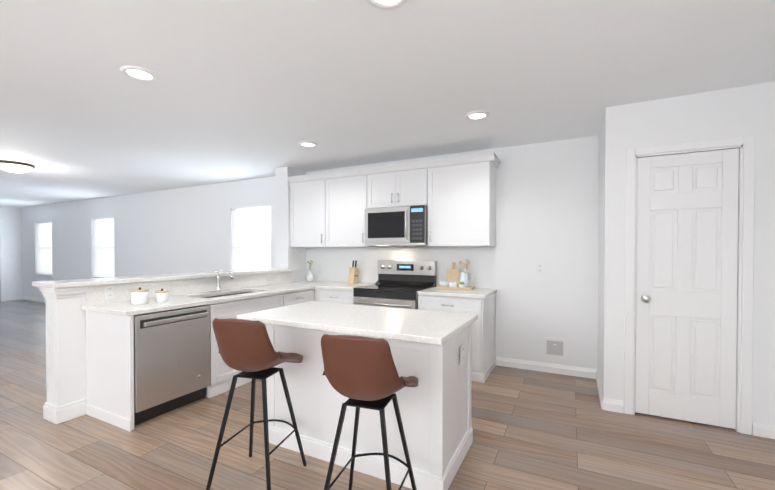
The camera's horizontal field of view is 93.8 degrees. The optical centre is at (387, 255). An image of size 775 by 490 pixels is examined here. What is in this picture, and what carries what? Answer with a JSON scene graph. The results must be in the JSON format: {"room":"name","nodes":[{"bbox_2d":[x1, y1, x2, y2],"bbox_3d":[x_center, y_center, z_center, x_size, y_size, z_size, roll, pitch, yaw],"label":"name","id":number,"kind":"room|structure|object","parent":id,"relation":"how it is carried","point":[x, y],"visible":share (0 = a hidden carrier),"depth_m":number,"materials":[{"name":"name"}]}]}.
{"room":"kitchen","nodes":[
{"label":"kitchen","id":0,"kind":"room"},
{"bbox_2d":[0,206,21,300],"bbox_3d":[-11.479,-0.015,6.306,0.140,2.440,7.530,0,1,27],"label":"wall","id":1,"kind":"structure","parent":0,"point":[10,217],"depth_m":9.47,"materials":[{"name":"white paint"}]},
{"bbox_2d":[0,219,4,300],"bbox_3d":[-10.100,0.125,8.855,0.016,2.095,1.050,0,1,27],"label":"door frame","id":2,"kind":"structure","parent":1,"relation":"attached to","point":[2,256],"depth_m":9.29,"materials":[{"name":"white paint"}]},
{"bbox_2d":[5,296,20,300],"bbox_3d":[-9.794,1.118,9.474,0.014,0.095,0.300,0,1,27],"label":"baseboard","id":3,"kind":"structure","parent":1,"relation":"attached to","point":[16,297],"depth_m":9.47,"materials":[{"name":"white paint"}]},
{"bbox_2d":[39,286,87,423],"bbox_3d":[-2.504,0.742,2.811,0.232,1.015,0.210,0,1,27],"label":"column","id":4,"kind":"structure","parent":0,"point":[66,357],"depth_m":2.75,"materials":[{"name":"white paint"}]},
{"bbox_2d":[275,167,305,281],"bbox_3d":[-1.374,-0.001,5.184,0.220,2.440,0.390,0,1,27],"label":"wall","id":5,"kind":"structure","parent":0,"point":[288,256],"depth_m":5.02,"materials":[{"name":"white paint"}]},
{"bbox_2d":[21,136,598,368],"bbox_3d":[-3.769,-0.020,6.696,13.540,2.440,0.140,0,1,27],"label":"wall","id":6,"kind":"structure","parent":0,"point":[547,204],"depth_m":4.10,"materials":[{"name":"white paint"}]},
{"bbox_2d":[21,296,44,302],"bbox_3d":[-5.552,1.142,7.528,9.340,0.095,0.014,0,1,27],"label":"baseboard","id":7,"kind":"structure","parent":6,"relation":"attached to","point":[22,297],"depth_m":9.34,"materials":[{"name":"white paint"}]},
{"bbox_2d":[34,221,52,275],"bbox_3d":[-8.589,-0.185,9.107,0.980,1.350,0.135,0,1,27],"label":"window","id":8,"kind":"structure","parent":6,"relation":"in","point":[44,249],"depth_m":9.12,"materials":[{"name":"white glass"}]},
{"bbox_2d":[92,216,114,277],"bbox_3d":[-6.127,-0.170,7.859,0.980,1.350,0.135,0,1,27],"label":"window","id":9,"kind":"structure","parent":6,"relation":"in","point":[103,245],"depth_m":7.87,"materials":[{"name":"white glass"}]},
{"bbox_2d":[104,285,114,299],"bbox_3d":[-2.291,0.302,2.989,0.009,0.115,0.072,0,1,27],"label":"electrical outlet plate","id":10,"kind":"object","parent":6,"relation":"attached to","point":[109,291],"depth_m":2.99,"materials":[{"name":"white plastic"}]},
{"bbox_2d":[231,203,270,269],"bbox_3d":[-2.190,-0.144,5.862,0.970,1.350,0.135,0,1,27],"label":"window","id":11,"kind":"structure","parent":6,"relation":"in","point":[251,237],"depth_m":5.86,"materials":[{"name":"white glass"}]},
{"bbox_2d":[266,274,270,282],"bbox_3d":[-1.495,0.282,4.559,0.009,0.115,0.072,0,1,27],"label":"electrical outlet plate","id":12,"kind":"object","parent":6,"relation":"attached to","point":[268,276],"depth_m":4.55,"materials":[{"name":"white plastic"}]},
{"bbox_2d":[277,273,280,281],"bbox_3d":[-1.414,0.280,4.719,0.009,0.115,0.072,0,1,27],"label":"electrical outlet plate","id":13,"kind":"object","parent":6,"relation":"attached to","point":[278,274],"depth_m":4.72,"materials":[{"name":"white plastic"}]},
{"bbox_2d":[287,172,330,246],"bbox_3d":[-0.972,-0.596,4.993,0.656,0.955,0.350,0,1,27],"label":"upper cabinet","id":14,"kind":"object","parent":6,"relation":"attached to","point":[310,195],"depth_m":4.83,"materials":[{"name":"white paint"}]},
{"bbox_2d":[331,168,379,246],"bbox_3d":[-0.479,-0.593,4.743,0.685,0.955,0.350,0,1,27],"label":"upper cabinet","id":15,"kind":"object","parent":6,"relation":"attached to","point":[348,187],"depth_m":4.55,"materials":[{"name":"white paint"}]},
{"bbox_2d":[367,160,426,207],"bbox_3d":[0.177,-0.822,4.407,0.778,0.489,0.350,0,1,27],"label":"upper cabinet","id":16,"kind":"object","parent":6,"relation":"attached to","point":[392,185],"depth_m":4.23,"materials":[{"name":"white paint"}]},
{"bbox_2d":[365,205,427,245],"bbox_3d":[0.149,-0.346,4.359,0.772,0.448,0.468,0,1,27],"label":"microwave","id":17,"kind":"object","parent":16,"relation":"attached to","point":[398,226],"visible":1,"depth_m":4.17,"materials":[{"name":"silver metal"}]},
{"bbox_2d":[427,152,498,246],"bbox_3d":[0.834,-0.585,4.077,0.687,0.955,0.350,0,1,27],"label":"upper cabinet","id":18,"kind":"object","parent":6,"relation":"attached to","point":[456,195],"depth_m":3.91,"materials":[{"name":"white paint"}]},
{"bbox_2d":[536,263,543,273],"bbox_3d":[1.627,0.135,3.876,0.072,0.115,0.009,0,1,27],"label":"electrical outlet plate","id":19,"kind":"object","parent":6,"relation":"attached to","point":[539,266],"depth_m":3.88,"materials":[{"name":"white plastic"}]},
{"bbox_2d":[496,357,594,378],"bbox_3d":[1.664,1.188,3.869,0.997,0.095,0.014,0,1,27],"label":"baseboard","id":20,"kind":"structure","parent":6,"relation":"attached to","point":[500,361],"depth_m":3.85,"materials":[{"name":"white paint"}]},
{"bbox_2d":[543,337,566,358],"bbox_3d":[1.761,0.972,3.817,0.220,0.210,0.012,0,1,27],"label":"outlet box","id":21,"kind":"object","parent":6,"relation":"attached to","point":[554,347],"visible":1,"depth_m":3.82,"materials":[{"name":"white"}]},
{"bbox_2d":[0,300,774,489],"bbox_3d":[-5.017,1.270,3.123,14.560,0.050,7.670,0,1,27],"label":"floor","id":22,"kind":"structure","parent":0,"point":[535,430],"depth_m":2.39,"materials":[{"name":"wood"}]},
{"bbox_2d":[134,305,209,424],"bbox_3d":[-1.913,0.837,3.001,0.606,0.819,0.610,0,1,27],"label":"dishwasher","id":23,"kind":"object","parent":22,"relation":"on","point":[171,360],"visible":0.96,"depth_m":2.84,"materials":[{"name":"silver metal"}]},
{"bbox_2d":[206,318,306,489],"bbox_3d":[-0.721,0.791,2.041,0.406,0.941,0.427,0,1,15],"label":"stool","id":24,"kind":"object","parent":22,"relation":"on","point":[245,347],"visible":1,"depth_m":1.88,"materials":[{"name":"brown leather"}]},
{"bbox_2d":[237,289,312,325],"bbox_3d":[-1.296,0.818,4.326,0.616,0.824,0.627,0,1,27],"label":"base cabinet","id":25,"kind":"object","parent":22,"relation":"on","point":[249,305],"depth_m":3.82,"materials":[{"name":"white paint"}]},
{"bbox_2d":[313,289,316,301],"bbox_3d":[-1.015,0.811,4.837,0.656,0.824,0.660,0,1,27],"label":"base cabinet","id":26,"kind":"object","parent":22,"relation":"on","point":[314,290],"depth_m":4.46,"materials":[{"name":"white paint"}]},
{"bbox_2d":[82,269,329,318],"bbox_3d":[-1.490,0.375,3.917,0.660,0.473,2.758,0,1,27],"label":"countertop","id":27,"kind":"structure","parent":26,"relation":"on","point":[191,292],"depth_m":3.48,"materials":[{"name":"stone"}]},
{"bbox_2d":[130,287,148,304],"bbox_3d":[-2.002,0.322,2.933,0.128,0.130,0.128,0,1,27],"label":"canister","id":28,"kind":"object","parent":27,"relation":"on","point":[139,296],"visible":1,"depth_m":2.88,"materials":[{"name":"white ceramic"}]},
{"bbox_2d":[155,289,168,301],"bbox_3d":[-1.903,0.331,3.062,0.104,0.108,0.104,0,1,27],"label":"canister","id":29,"kind":"object","parent":27,"relation":"on","point":[161,295],"visible":1,"depth_m":3.02,"materials":[{"name":"white ceramic"}]},
{"bbox_2d":[215,269,233,291],"bbox_3d":[-1.698,0.258,3.772,0.257,0.236,0.070,0,1,27],"label":"faucet","id":30,"kind":"object","parent":27,"relation":"on","point":[218,289],"depth_m":3.81,"materials":[{"name":"silver metal"}]},
{"bbox_2d":[306,260,313,281],"bbox_3d":[-1.086,0.211,5.073,0.120,0.296,0.104,0,1,27],"label":"vase","id":31,"kind":"object","parent":27,"relation":"on","point":[309,278],"visible":1,"depth_m":5.05,"materials":[{"name":"white ceramic"}]},
{"bbox_2d":[317,289,353,303],"bbox_3d":[-0.505,0.814,4.602,0.586,0.824,0.620,0,1,27],"label":"base cabinet","id":32,"kind":"object","parent":22,"relation":"on","point":[323,295],"depth_m":4.31,"materials":[{"name":"white paint"}]},
{"bbox_2d":[318,281,374,290],"bbox_3d":[-0.480,0.384,4.586,0.535,0.034,0.652,0,1,27],"label":"countertop","id":33,"kind":"structure","parent":32,"relation":"on","point":[333,285],"depth_m":4.49,"materials":[{"name":"stone"}]},
{"bbox_2d":[347,260,358,283],"bbox_3d":[-0.451,0.213,4.774,0.091,0.302,0.140,0,1,27],"label":"knife block","id":34,"kind":"object","parent":33,"relation":"on","point":[353,275],"visible":1,"depth_m":4.74,"materials":[{"name":"brown wood"}]},
{"bbox_2d":[321,334,417,489],"bbox_3d":[-0.075,0.796,1.670,0.398,0.941,0.427,0,1,19],"label":"stool","id":35,"kind":"object","parent":22,"relation":"on","point":[359,372],"visible":1,"depth_m":1.50,"materials":[{"name":"brown leather"}]},
{"bbox_2d":[266,321,473,489],"bbox_3d":[-0.126,0.842,2.437,1.253,0.824,0.632,0,1,27],"label":"kitchen island","id":36,"kind":"object","parent":22,"relation":"on","point":[431,351],"depth_m":2.11,"materials":[{"name":"white paint"}]},
{"bbox_2d":[237,301,476,344],"bbox_3d":[-0.196,0.412,2.427,1.420,0.035,0.770,0,1,27],"label":"island countertop","id":37,"kind":"structure","parent":36,"relation":"on","point":[422,327],"depth_m":2.23,"materials":[{"name":"white stone"}]},
{"bbox_2d":[353,260,436,308],"bbox_3d":[0.087,0.646,4.248,0.776,1.170,0.723,0,1,27],"label":"range","id":38,"kind":"object","parent":22,"relation":"on","point":[399,283],"visible":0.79,"depth_m":4.33,"materials":[{"name":"silver metal"}]},
{"bbox_2d":[418,293,495,382],"bbox_3d":[0.769,0.822,3.966,0.686,0.824,0.638,0,1,27],"label":"base cabinet","id":39,"kind":"object","parent":22,"relation":"on","point":[483,329],"depth_m":3.63,"materials":[{"name":"white paint"}]},
{"bbox_2d":[417,287,496,298],"bbox_3d":[0.775,0.392,3.952,0.707,0.034,0.648,0,1,27],"label":"countertop","id":40,"kind":"structure","parent":39,"relation":"on","point":[483,293],"depth_m":3.74,"materials":[{"name":"stone"}]},
{"bbox_2d":[436,259,474,289],"bbox_3d":[0.780,0.203,4.106,0.400,0.338,0.222,0,1,27],"label":"tray","id":41,"kind":"object","parent":40,"relation":"on","point":[453,281],"visible":1,"depth_m":4.07,"materials":[{"name":"brown wood"}]},
{"bbox_2d":[0,0,774,207],"bbox_3d":[-5.017,-1.234,3.092,14.560,0.080,7.670,0,1,27],"label":"ceiling","id":42,"kind":"structure","parent":0,"point":[237,90],"depth_m":2.41,"materials":[{"name":"white paint"}]},
{"bbox_2d":[0,160,34,172],"bbox_3d":[-4.921,-1.158,4.787,0.390,0.115,0.390,0,1,27],"label":"dome ceiling light","id":43,"kind":"object","parent":42,"relation":"attached to","point":[14,166],"visible":1,"depth_m":4.70,"materials":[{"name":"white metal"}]},
{"bbox_2d":[120,65,158,81],"bbox_3d":[-1.612,-1.179,2.357,0.210,0.012,0.210,0,1,27],"label":"recessed light","id":44,"kind":"object","parent":42,"relation":"in","point":[137,72],"visible":0.96,"depth_m":2.35,"materials":[{"name":"white paint"}]},
{"bbox_2d":[298,141,317,147],"bbox_3d":[-0.856,-1.199,3.913,0.210,0.012,0.210,0,1,27],"label":"recessed light","id":45,"kind":"object","parent":42,"relation":"in","point":[306,144],"visible":0.96,"depth_m":3.91,"materials":[{"name":"white paint"}]},
{"bbox_2d":[367,0,406,9],"bbox_3d":[-0.001,-1.170,1.619,0.210,0.012,0.210,0,1,27],"label":"recessed light","id":46,"kind":"object","parent":42,"relation":"in","point":[387,5],"visible":1,"depth_m":1.68,"materials":[{"name":"white paint"}]},
{"bbox_2d":[465,110,489,120],"bbox_3d":[0.763,-1.188,3.082,0.210,0.012,0.210,0,1,27],"label":"recessed light","id":47,"kind":"object","parent":42,"relation":"in","point":[477,115],"visible":1,"depth_m":3.08,"materials":[{"name":"white paint"}]},
{"bbox_2d":[597,104,626,412],"bbox_3d":[1.996,0.024,3.251,0.140,2.440,0.790,0,1,27],"label":"wall","id":48,"kind":"structure","parent":0,"point":[611,248],"depth_m":2.91,"materials":[{"name":"white paint"}]},
{"bbox_2d":[595,369,604,409],"bbox_3d":[1.915,1.196,3.276,0.014,0.095,0.764,0,1,27],"label":"baseboard","id":49,"kind":"structure","parent":48,"relation":"attached to","point":[602,400],"depth_m":3.16,"materials":[{"name":"white paint"}]},
{"bbox_2d":[624,82,774,431],"bbox_3d":[2.443,0.029,2.850,1.020,2.440,0.480,0,1,27],"label":"wall","id":50,"kind":"structure","parent":0,"point":[736,112],"depth_m":2.52,"materials":[{"name":"white paint"}]},
{"bbox_2d":[635,148,739,428],"bbox_3d":[2.219,0.237,2.696,0.613,2.003,0.108,0,1,27],"label":"pantry door","id":51,"kind":"structure","parent":50,"relation":"in","point":[686,280],"depth_m":2.71,"materials":[{"name":"white paint"}]},
{"bbox_2d":[624,135,754,434],"bbox_3d":[2.242,0.205,2.755,0.750,2.090,0.156,0,1,27],"label":"door frame","id":52,"kind":"structure","parent":50,"relation":"attached to","point":[746,145],"depth_m":2.57,"materials":[{"name":"white paint"}]},
{"bbox_2d":[768,424,774,438],"bbox_3d":[1.165,1.243,-0.439,0.030,0.095,6.570,0,1,27],"label":"baseboard","id":53,"kind":"structure","parent":50,"relation":"attached to","point":[771,427],"depth_m":2.49,"materials":[{"name":"white paint"}]},
{"bbox_3d":[-1.934,0.727,3.946,0.170,1.015,2.340,0,1,27],"label":"wall","id":54,"kind":"structure","parent":0,"visible":0},
{"bbox_2d":[32,268,293,287],"bbox_3d":[-2.002,0.204,3.849,0.350,0.035,2.557,0,1,27],"label":"bar ledge","id":55,"kind":"object","parent":54,"relation":"on","point":[89,282],"visible":1,"depth_m":3.24,"materials":[{"name":"stone"}]}
]}

